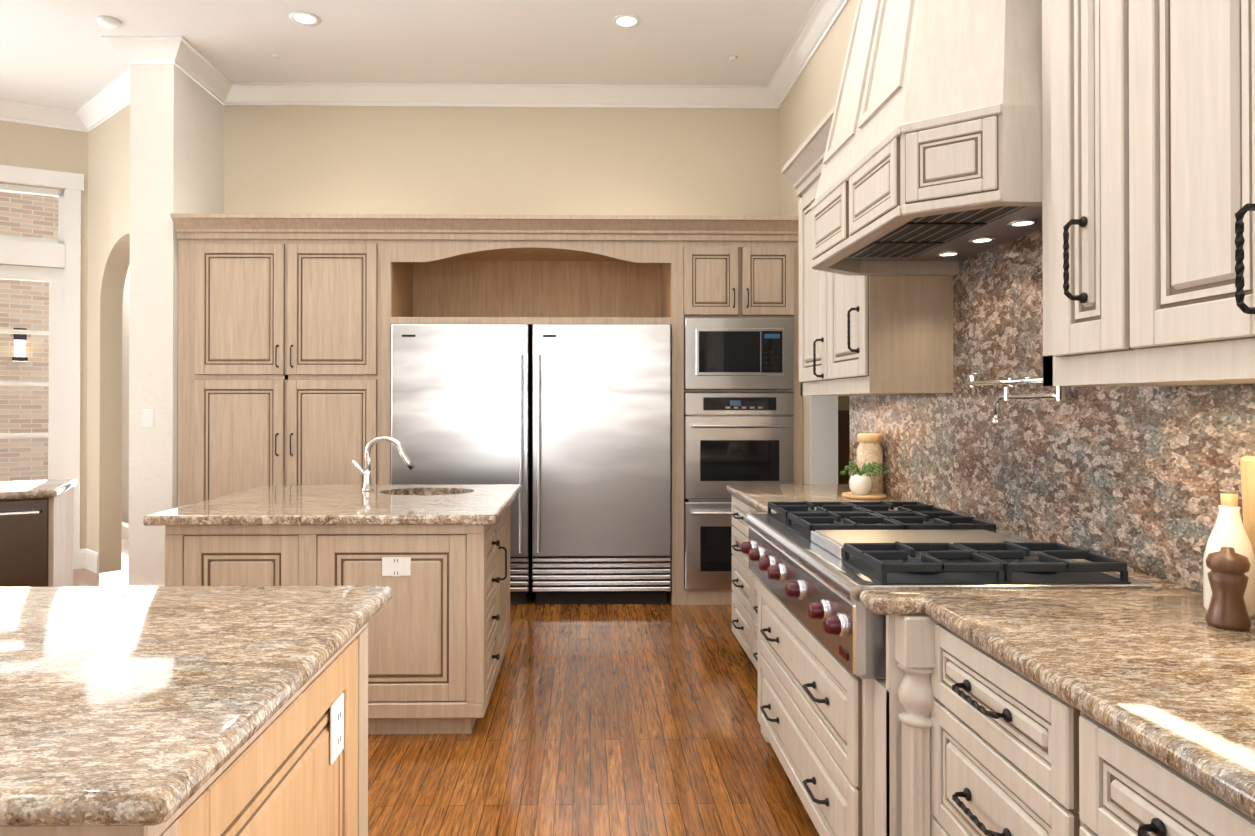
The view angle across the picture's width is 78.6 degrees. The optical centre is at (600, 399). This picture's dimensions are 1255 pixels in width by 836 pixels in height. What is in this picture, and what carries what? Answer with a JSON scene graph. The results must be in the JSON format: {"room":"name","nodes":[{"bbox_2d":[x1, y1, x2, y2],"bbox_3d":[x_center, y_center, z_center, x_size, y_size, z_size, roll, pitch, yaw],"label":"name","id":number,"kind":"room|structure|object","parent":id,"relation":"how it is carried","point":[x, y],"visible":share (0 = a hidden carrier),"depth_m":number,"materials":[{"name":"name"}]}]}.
{"room":"kitchen","nodes":[
{"label":"kitchen","id":0,"kind":"room"},
{"bbox_2d":[0,120,87,548],"bbox_3d":[-5.803,-0.482,5.649,3.400,3.740,0.160,0,0,-27],"label":"wall","id":1,"kind":"structure","parent":0,"point":[41,147],"depth_m":6.30,"materials":[{"name":"beige paint"}]},
{"bbox_2d":[0,165,83,568],"bbox_3d":[-4.850,-0.234,6.112,1.220,3.250,0.190,0,0,-27],"label":"window frame","id":2,"kind":"structure","parent":1,"relation":"attached to","point":[63,250],"depth_m":6.27,"materials":[{"name":"white wood"}]},
{"bbox_2d":[87,104,129,572],"bbox_3d":[-3.631,-0.480,5.928,1.480,3.740,0.160,0,0,40],"label":"wall","id":3,"kind":"structure","parent":0,"point":[108,201],"depth_m":6.19,"materials":[{"name":"beige paint"}]},
{"bbox_2d":[0,36,159,131],"bbox_3d":[-5.208,-2.288,5.545,4.176,0.130,1.584,0,0,-1],"label":"crown molding","id":4,"kind":"structure","parent":3,"relation":"attached to","point":[115,96],"depth_m":6.05,"materials":[{"name":"white wood"}]},
{"bbox_2d":[79,549,98,572],"bbox_3d":[-4.157,1.311,6.230,0.271,0.160,0.209,0,0,-1],"label":"baseboard","id":5,"kind":"structure","parent":3,"relation":"attached to","point":[88,559],"depth_m":6.25,"materials":[{"name":"white wood"}]},
{"bbox_2d":[120,60,129,79],"bbox_3d":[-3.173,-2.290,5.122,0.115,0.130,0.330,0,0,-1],"label":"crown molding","id":6,"kind":"structure","parent":3,"relation":"attached to","point":[126,74],"depth_m":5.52,"materials":[{"name":"white wood"}]},
{"bbox_2d":[122,264,129,523],"bbox_3d":[-4.990,-0.469,7.948,1.600,3.740,0.100,0,0,40],"label":"wall","id":7,"kind":"structure","parent":0,"point":[125,411],"depth_m":7.69,"materials":[{"name":"white paint"}]},
{"bbox_2d":[122,522,128,540],"bbox_3d":[-5.027,1.321,7.893,1.217,0.160,1.063,0,0,-1],"label":"baseboard","id":8,"kind":"structure","parent":7,"relation":"attached to","point":[125,527],"depth_m":7.64,"materials":[{"name":"white wood"}]},
{"bbox_2d":[128,64,223,584],"bbox_3d":[-2.979,-0.483,5.493,0.285,3.740,0.855,0,0,-1],"label":"pillar","id":9,"kind":"structure","parent":0,"point":[176,139],"depth_m":5.07,"materials":[{"name":"white paint"}]},
{"bbox_2d":[142,409,152,427],"bbox_3d":[-2.992,0.125,5.056,0.075,0.120,0.009,0,0,-1],"label":"switch plate","id":10,"kind":"object","parent":9,"relation":"attached to","point":[147,418],"visible":1,"depth_m":5.05,"materials":[{"name":"white plastic"}]},
{"bbox_2d":[160,36,231,99],"bbox_3d":[-2.776,-2.289,5.309,0.115,0.130,0.690,0,0,-1],"label":"crown molding","id":11,"kind":"structure","parent":9,"relation":"attached to","point":[184,55],"depth_m":5.24,"materials":[{"name":"white wood"}]},
{"bbox_2d":[0,0,815,109],"bbox_3d":[-1.482,-2.416,3.141,12.000,0.100,12.500,0,0,-1],"label":"ceiling","id":12,"kind":"structure","parent":0,"point":[63,54],"depth_m":5.02,"materials":[{"name":"white paint"}]},
{"bbox_2d":[96,15,120,28],"bbox_3d":[-3.059,-2.342,4.764,0.130,0.030,0.130,0,0,-1],"label":"recessed light","id":13,"kind":"object","parent":12,"relation":"attached to","point":[108,22],"visible":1,"depth_m":4.74,"materials":[{"name":"white"}]},
{"bbox_2d":[271,53,280,57],"bbox_3d":[-2.217,-2.348,5.229,0.060,0.012,0.060,0,0,-1],"label":"ceiling sensor","id":14,"kind":"object","parent":12,"relation":"attached to","point":[275,55],"visible":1,"depth_m":5.22,"materials":[{"name":"white plastic"}]},
{"bbox_2d":[289,11,320,26],"bbox_3d":[-1.829,-2.353,4.735,0.184,0.008,0.184,0,0,-1],"label":"recessed light","id":15,"kind":"object","parent":12,"relation":"in","point":[304,18],"visible":1,"depth_m":4.73,"materials":[{"name":"white"}]},
{"bbox_2d":[612,14,640,28],"bbox_3d":[0.161,-2.353,4.769,0.184,0.008,0.184,0,0,-1],"label":"recessed light","id":16,"kind":"object","parent":12,"relation":"in","point":[626,21],"visible":1,"depth_m":4.77,"materials":[{"name":"white"}]},
{"bbox_2d":[729,56,736,60],"bbox_3d":[0.913,-2.348,5.281,0.060,0.012,0.060,0,0,-1],"label":"ceiling sensor","id":17,"kind":"object","parent":12,"relation":"attached to","point":[733,58],"visible":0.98,"depth_m":5.26,"materials":[{"name":"white plastic"}]},
{"bbox_2d":[73,539,819,835],"bbox_3d":[-1.482,1.399,3.120,12.000,0.050,12.500,0,0,-1],"label":"floor","id":18,"kind":"structure","parent":0,"point":[619,720],"depth_m":3.04,"materials":[{"name":"brown wood"}]},
{"bbox_2d":[0,479,76,586],"bbox_3d":[-3.962,0.920,3.699,2.300,0.915,0.700,0,0,-27],"label":"cabinet","id":19,"kind":"object","parent":18,"relation":"on","point":[36,530],"depth_m":3.91,"materials":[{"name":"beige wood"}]},
{"bbox_2d":[125,585,164,585],"bbox_3d":[-2.972,1.305,5.048,0.317,0.160,0.016,0,0,-1],"label":"baseboard","id":20,"kind":"structure","parent":18,"relation":"on","point":[125,585],"depth_m":5.05,"materials":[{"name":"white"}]},
{"bbox_2d":[168,633,367,835],"bbox_3d":[-1.697,0.926,1.348,2.310,0.876,0.920,0,0,-1],"label":"kitchen island","id":21,"kind":"object","parent":18,"relation":"on","point":[307,775],"depth_m":1.45,"materials":[{"name":"beige wood"}]},
{"bbox_2d":[0,585,392,835],"bbox_3d":[-1.700,0.468,1.351,2.406,0.040,1.020,0,0,-1],"label":"island countertop","id":22,"kind":"structure","parent":21,"relation":"on","point":[122,708],"depth_m":1.21,"materials":[{"name":"beige stone"}]},
{"bbox_2d":[174,213,413,506],"bbox_3d":[-2.123,0.083,5.445,1.416,2.608,0.666,0,0,-1],"label":"tall cabinet","id":23,"kind":"object","parent":18,"relation":"on","point":[286,322],"depth_m":5.12,"materials":[{"name":"beige wood"}]},
{"bbox_2d":[165,492,518,733],"bbox_3d":[-1.100,0.939,3.608,1.315,0.875,1.061,0,0,-1],"label":"kitchen island","id":24,"kind":"object","parent":18,"relation":"on","point":[436,558],"depth_m":3.09,"materials":[{"name":"beige wood"}]},
{"bbox_2d":[147,484,518,527],"bbox_3d":[-1.119,0.481,3.614,1.368,0.040,1.144,0,0,-1],"label":"island countertop","id":25,"kind":"structure","parent":24,"relation":"on","point":[267,506],"depth_m":3.26,"materials":[{"name":"beige stone"}]},
{"bbox_2d":[352,436,414,491],"bbox_3d":[-1.105,0.324,3.903,0.319,0.277,0.056,0,0,-1],"label":"faucet","id":26,"kind":"object","parent":25,"relation":"on","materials":[{"name":"silver metal"}]},
{"bbox_2d":[387,492,462,495],"bbox_3d":[-0.874,0.594,3.865,0.480,0.207,0.347,0,0,-1],"label":"sink","id":27,"kind":"object","parent":25,"relation":"in","point":[388,493],"depth_m":4.00,"materials":[{"name":"silver metal"}]},
{"bbox_2d":[391,324,532,603],"bbox_3d":[-0.942,0.443,5.401,0.909,1.887,0.738,0,0,-1],"label":"fridge","id":28,"kind":"object","parent":18,"relation":"on","point":[461,404],"visible":0.71,"depth_m":5.10,"materials":[{"name":"silver metal"}]},
{"bbox_2d":[532,324,670,603],"bbox_3d":[0.003,0.443,5.417,0.925,1.887,0.738,0,0,-1],"label":"fridge","id":29,"kind":"object","parent":18,"relation":"on","point":[601,464],"visible":1,"depth_m":5.11,"materials":[{"name":"silver metal"}]},
{"bbox_2d":[730,492,753,645],"bbox_3d":[1.018,0.939,3.651,0.756,0.876,1.137,0,0,-1],"label":"base cabinet","id":30,"kind":"object","parent":18,"relation":"on","point":[740,530],"depth_m":3.97,"materials":[{"name":"beige wood"}]},
{"bbox_2d":[726,484,902,523],"bbox_3d":[0.991,0.481,3.641,0.812,0.040,1.161,0,0,-1],"label":"countertop","id":31,"kind":"structure","parent":30,"relation":"on","point":[759,495],"depth_m":3.77,"materials":[{"name":"beige stone"}]},
{"bbox_2d":[842,492,886,499],"bbox_3d":[1.245,0.454,3.621,0.200,0.014,0.200,0,0,-1],"label":"round board","id":32,"kind":"object","parent":31,"relation":"on","point":[871,496],"visible":0.83,"depth_m":3.56,"materials":[{"name":"brown wood"}]},
{"bbox_2d":[840,460,889,494],"bbox_3d":[1.240,0.367,3.610,0.246,0.158,0.279,0,0,-1],"label":"plant pot","id":33,"kind":"object","parent":32,"relation":"on","point":[860,483],"visible":1,"depth_m":3.58,"materials":[{"name":"white ceramic"}]},
{"bbox_2d":[856,433,882,492],"bbox_3d":[1.309,0.314,3.723,0.124,0.295,0.124,0,0,-1],"label":"glass jar","id":34,"kind":"object","parent":31,"relation":"on","point":[869,449],"visible":0.77,"depth_m":3.67,"materials":[{"name":"beige glass"}]},
{"bbox_2d":[741,500,1153,678],"bbox_3d":[0.942,0.536,2.450,0.775,0.278,1.208,0,0,-1],"label":"gas rangetop","id":35,"kind":"object","parent":31,"relation":"in","point":[818,570],"visible":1,"depth_m":2.09,"materials":[{"name":"silver metal"}]},
{"bbox_2d":[742,564,893,835],"bbox_3d":[1.018,1.028,2.449,0.796,0.686,1.418,0,0,-1],"label":"base cabinet","id":36,"kind":"object","parent":18,"relation":"on","point":[830,728],"depth_m":2.17,"materials":[{"name":"beige wood"}]},
{"bbox_2d":[838,410,849,483],"bbox_3d":[2.228,0.743,6.461,0.850,1.300,0.650,0,0,-1],"label":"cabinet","id":37,"kind":"object","parent":18,"relation":"on","point":[843,438],"depth_m":6.13,"materials":[{"name":"brown wood"}]},
{"bbox_2d":[874,612,1254,835],"bbox_3d":[1.058,0.926,1.258,0.756,0.876,1.117,0,0,-1],"label":"base cabinet","id":38,"kind":"object","parent":18,"relation":"on","point":[1053,712],"depth_m":1.42,"materials":[{"name":"beige wood"}]},
{"bbox_2d":[859,584,1254,815],"bbox_3d":[1.031,0.468,1.272,0.812,0.040,1.141,0,0,-1],"label":"countertop","id":39,"kind":"structure","parent":38,"relation":"on","point":[1148,663],"depth_m":1.34,"materials":[{"name":"beige stone"}]},
{"bbox_2d":[1205,547,1251,630],"bbox_3d":[1.246,0.371,1.521,0.072,0.157,0.072,0,0,-1],"label":"pepper mill","id":40,"kind":"object","parent":39,"relation":"on","point":[1229,567],"visible":1,"depth_m":1.50,"materials":[{"name":"brown wood"}]},
{"bbox_2d":[1203,493,1254,617],"bbox_3d":[1.324,0.324,1.613,0.088,0.250,0.088,0,0,-1],"label":"bottle","id":41,"kind":"object","parent":39,"relation":"on","point":[1228,530],"visible":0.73,"depth_m":1.60,"materials":[{"name":"white ceramic"}]},
{"bbox_2d":[1240,456,1254,553],"bbox_3d":[1.388,0.283,1.494,0.036,0.330,0.300,0,0,-1],"label":"cutting board","id":42,"kind":"object","parent":39,"relation":"on","point":[1247,465],"visible":0.52,"depth_m":1.62,"materials":[{"name":"brown wood"}]},
{"bbox_2d":[224,105,778,215],"bbox_3d":[-0.848,-0.481,5.881,4.760,3.740,0.150,0,0,-1],"label":"wall","id":43,"kind":"structure","parent":0,"point":[472,160],"depth_m":5.82,"materials":[{"name":"beige paint"}]},
{"bbox_2d":[218,82,781,108],"bbox_3d":[-0.738,-2.286,5.761,4.205,0.130,0.115,0,0,-1],"label":"crown molding","id":44,"kind":"structure","parent":43,"relation":"attached to","point":[243,93],"depth_m":5.76,"materials":[{"name":"white wood"}]},
{"bbox_2d":[662,217,798,328],"bbox_3d":[0.920,-0.893,5.501,0.849,0.655,0.666,0,0,-1],"label":"upper cabinet","id":45,"kind":"object","parent":43,"relation":"attached to","point":[713,267],"depth_m":5.17,"materials":[{"name":"beige wood"}]},
{"bbox_2d":[684,318,793,388],"bbox_3d":[0.933,-0.309,5.385,0.733,0.480,0.500,0,0,-1],"label":"microwave","id":46,"kind":"object","parent":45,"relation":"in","point":[738,353],"visible":0.96,"depth_m":5.14,"materials":[{"name":"silver metal"}]},
{"bbox_2d":[684,393,793,588],"bbox_3d":[0.932,0.615,5.409,0.733,1.318,0.642,0,0,-1],"label":"double wall oven","id":47,"kind":"object","parent":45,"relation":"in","point":[738,438],"visible":0.71,"depth_m":5.15,"materials":[{"name":"silver metal"}]},
{"bbox_2d":[779,0,857,483],"bbox_3d":[1.490,-0.495,3.378,0.170,3.740,5.335,0,0,-1],"label":"wall","id":48,"kind":"structure","parent":0,"point":[808,103],"depth_m":5.07,"materials":[{"name":"beige paint"}]},
{"bbox_2d":[764,0,848,103],"bbox_3d":[1.333,-2.295,4.218,0.115,0.130,3.010,0,0,-1],"label":"crown molding","id":49,"kind":"structure","parent":48,"relation":"attached to","point":[823,14],"depth_m":4.98,"materials":[{"name":"white wood"}]},
{"bbox_2d":[810,396,837,483],"bbox_3d":[1.469,0.207,4.616,0.178,2.350,0.800,0,0,-1],"label":"trim","id":50,"kind":"structure","parent":48,"relation":"attached to","point":[823,439],"depth_m":5.00,"materials":[{"name":"white"}]},
{"bbox_2d":[781,103,952,395],"bbox_3d":[1.185,-0.627,3.545,0.426,1.207,1.062,0,0,-1],"label":"upper cabinet","id":51,"kind":"object","parent":48,"relation":"attached to","point":[873,335],"visible":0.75,"depth_m":3.12,"materials":[{"name":"beige wood"}]},
{"bbox_2d":[811,0,1041,275],"bbox_3d":[1.102,-1.428,2.464,0.628,1.877,1.114,0,0,-1],"label":"range hood","id":52,"kind":"object","parent":48,"relation":"attached to","point":[932,163],"visible":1,"depth_m":2.07,"materials":[{"name":"beige wood"}]},
{"bbox_2d":[849,229,1254,591],"bbox_3d":[1.408,-0.088,2.461,0.020,1.084,3.500,0,0,-1],"label":"backsplash","id":53,"kind":"structure","parent":48,"relation":"attached to","point":[1139,479],"depth_m":2.40,"materials":[{"name":"stone"}]},
{"bbox_2d":[965,372,1067,424],"bbox_3d":[1.351,-0.007,2.539,0.090,0.184,0.599,0,0,-1],"label":"pot filler","id":54,"kind":"object","parent":53,"relation":"attached to","point":[978,383],"visible":0.98,"depth_m":2.49,"materials":[{"name":"silver metal"}]},
{"bbox_2d":[1042,0,1254,385],"bbox_3d":[1.222,-0.640,1.312,0.426,1.207,1.192,0,0,-1],"label":"upper cabinet","id":55,"kind":"object","parent":48,"relation":"attached to","point":[1148,168],"visible":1,"depth_m":1.52,"materials":[{"name":"beige wood"}]},
{"bbox_2d":[838,396,849,409],"bbox_3d":[2.731,-0.475,6.901,2.430,3.740,0.100,0,0,-1],"label":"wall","id":56,"kind":"structure","parent":0,"point":[843,403],"depth_m":6.83,"materials":[{"name":"beige paint"}]},
{"label":"outside","id":57,"kind":"structure","parent":0,"visible":0},
{"bbox_3d":[-6.122,1.668,6.562,3.576,0.050,3.452,0,0,-1],"label":"ground","id":58,"kind":"structure","parent":57,"visible":0},
{"bbox_2d":[0,191,57,481],"bbox_3d":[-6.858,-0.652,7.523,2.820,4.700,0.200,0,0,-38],"label":"brick house","id":59,"kind":"structure","parent":58,"relation":"on","point":[24,409],"depth_m":8.04,"materials":[{"name":"beige brick"}]},
{"bbox_2d":[12,328,27,361],"bbox_3d":[-6.029,-0.569,7.955,0.130,0.340,0.127,0,0,-38],"label":"lantern","id":60,"kind":"object","parent":59,"relation":"attached to","point":[19,346],"visible":0.98,"depth_m":7.92,"materials":[{"name":"black metal"}]}
]}

